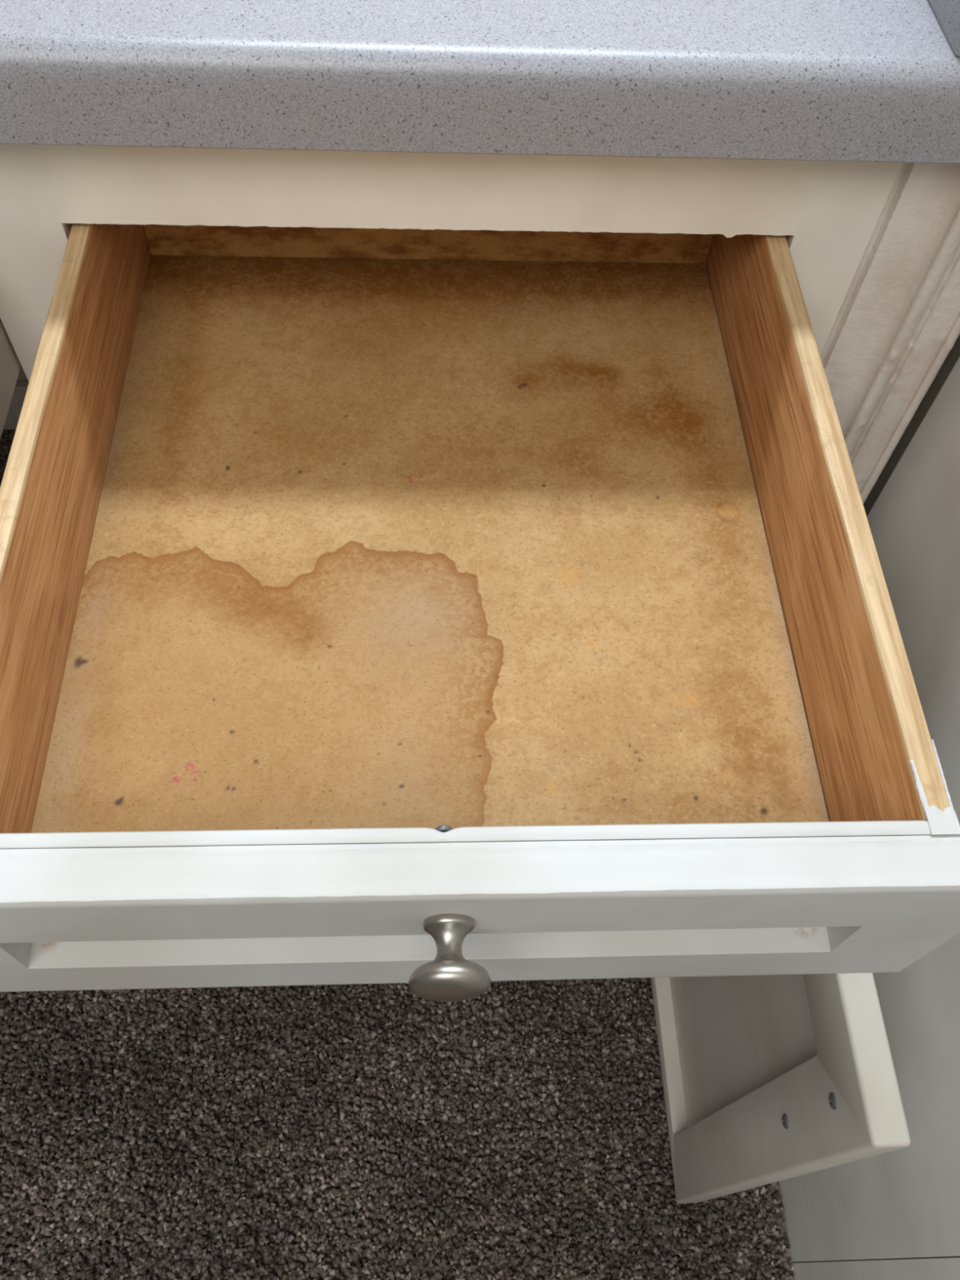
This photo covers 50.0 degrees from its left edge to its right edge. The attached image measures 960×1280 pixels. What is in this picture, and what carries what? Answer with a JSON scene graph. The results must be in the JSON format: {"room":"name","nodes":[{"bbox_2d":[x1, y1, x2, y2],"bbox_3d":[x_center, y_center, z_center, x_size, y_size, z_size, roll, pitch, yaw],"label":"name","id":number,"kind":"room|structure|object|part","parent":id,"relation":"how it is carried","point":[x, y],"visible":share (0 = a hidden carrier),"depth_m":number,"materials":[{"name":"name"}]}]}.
{"room":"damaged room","nodes":[
{"label":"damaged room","id":0,"kind":"room"},
{"bbox_2d":[17,365,28,381],"bbox_3d":[-0.905,-0.993,0.464,2.639,2.477,0.100,0,58,-3],"label":"wall","id":1,"kind":"structure","parent":0,"point":[22,376],"depth_m":1.41,"materials":[{"name":"paint"}]},
{"bbox_2d":[3,381,28,429],"bbox_3d":[-1.313,-0.327,1.415,1.920,0.085,0.014,0,58,-3],"label":"baseboard","id":2,"kind":"structure","parent":1,"relation":"attached to","point":[20,388],"depth_m":1.44,"materials":[{"name":"paint"}]},
{"bbox_2d":[0,429,795,1279],"bbox_3d":[-0.914,0.830,0.784,2.639,0.020,2.870,0,58,-3],"label":"floor","id":3,"kind":"structure","parent":0,"point":[7,435],"depth_m":1.01,"materials":[{"name":"grey carpet"}]},
{"bbox_2d":[0,318,21,438],"bbox_3d":[-0.675,-0.176,0.920,0.739,0.824,0.790,0,58,-3],"label":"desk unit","id":4,"kind":"object","parent":3,"relation":"on","point":[10,364],"visible":0.02,"depth_m":0.63,"materials":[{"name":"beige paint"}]},
{"bbox_2d":[0,977,794,1279],"bbox_3d":[-0.143,0.422,1.055,0.869,0.014,0.738,0,58,-3],"label":"carpet","id":5,"kind":"structure","parent":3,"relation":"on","point":[97,1006],"depth_m":1.01,"materials":[{"name":"grey carpet"}]},
{"bbox_2d":[0,143,959,1203],"bbox_3d":[-0.048,-0.098,0.903,0.510,0.824,1.016,0,58,-3],"label":"vanity cabinet","id":6,"kind":"object","parent":3,"relation":"on","point":[447,576],"visible":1,"depth_m":0.55,"materials":[{"name":"beige paint"}]},
{"bbox_3d":[-0.219,-0.095,0.549,0.011,0.104,0.457,0,58,-3],"label":"panel","id":7,"kind":"part","parent":6,"relation":"part of","materials":[{"name":"brown wood"}]},
{"bbox_3d":[-0.031,-0.281,0.680,0.379,0.092,0.010,0,58,-3],"label":"panel","id":8,"kind":"part","parent":6,"relation":"part of","materials":[{"name":"brown wood"}]},
{"bbox_3d":[-0.026,-0.070,0.589,0.379,0.004,0.444,0,58,-3],"label":"panel","id":9,"kind":"part","parent":6,"relation":"part of","materials":[{"name":"beige wood"}]},
{"bbox_3d":[-0.012,0.123,0.397,0.032,0.032,0.030,0,58,-3],"label":"knob","id":10,"kind":"part","parent":6,"relation":"part of","materials":[{"name":"silver metal"}]},
{"bbox_3d":[-0.046,-0.060,0.869,0.509,0.804,0.020,0,58,-3],"label":"frame","id":11,"kind":"part","parent":6,"relation":"part of","materials":[{"name":"beige paint"}]},
{"bbox_2d":[0,0,959,164],"bbox_3d":[-0.509,-0.530,0.575,1.638,0.147,0.598,0,58,-3],"label":"countertop","id":12,"kind":"structure","parent":6,"relation":"on","point":[873,81],"depth_m":0.48,"materials":[{"name":"grey stone"}]},
{"bbox_3d":[-0.018,0.120,0.442,0.450,0.132,0.022,0,58,-3],"label":"drawer","id":13,"kind":"part","parent":6,"relation":"part of","materials":[{"name":"white paint"}]},
{"bbox_3d":[0.200,0.217,0.869,0.022,0.506,0.429,0,58,-3],"label":"door","id":14,"kind":"part","parent":6,"relation":"part of","materials":[{"name":"white paint"}]},
{"bbox_3d":[0.172,-0.097,0.570,0.013,0.104,0.457,0,58,-3],"label":"panel","id":15,"kind":"part","parent":6,"relation":"part of","materials":[{"name":"brown wood"}]},
{"bbox_2d":[820,162,959,504],"bbox_3d":[0.246,-0.048,0.887,0.074,0.824,0.037,0,58,-3],"label":"trim","id":16,"kind":"structure","parent":6,"relation":"attached to","point":[896,323],"depth_m":0.63,"materials":[{"name":"paint"}]},
{"bbox_2d":[778,334,959,1279],"bbox_3d":[0.408,0.223,-0.219,0.100,2.477,2.770,0,58,-3],"label":"wall","id":17,"kind":"structure","parent":0,"point":[895,1215],"depth_m":0.72,"materials":[{"name":"grey paint"}]},
{"bbox_3d":[0.364,0.289,-0.275,0.005,2.455,0.801,0,58,-3],"label":"panel","id":18,"kind":"part","parent":17,"relation":"part of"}
]}

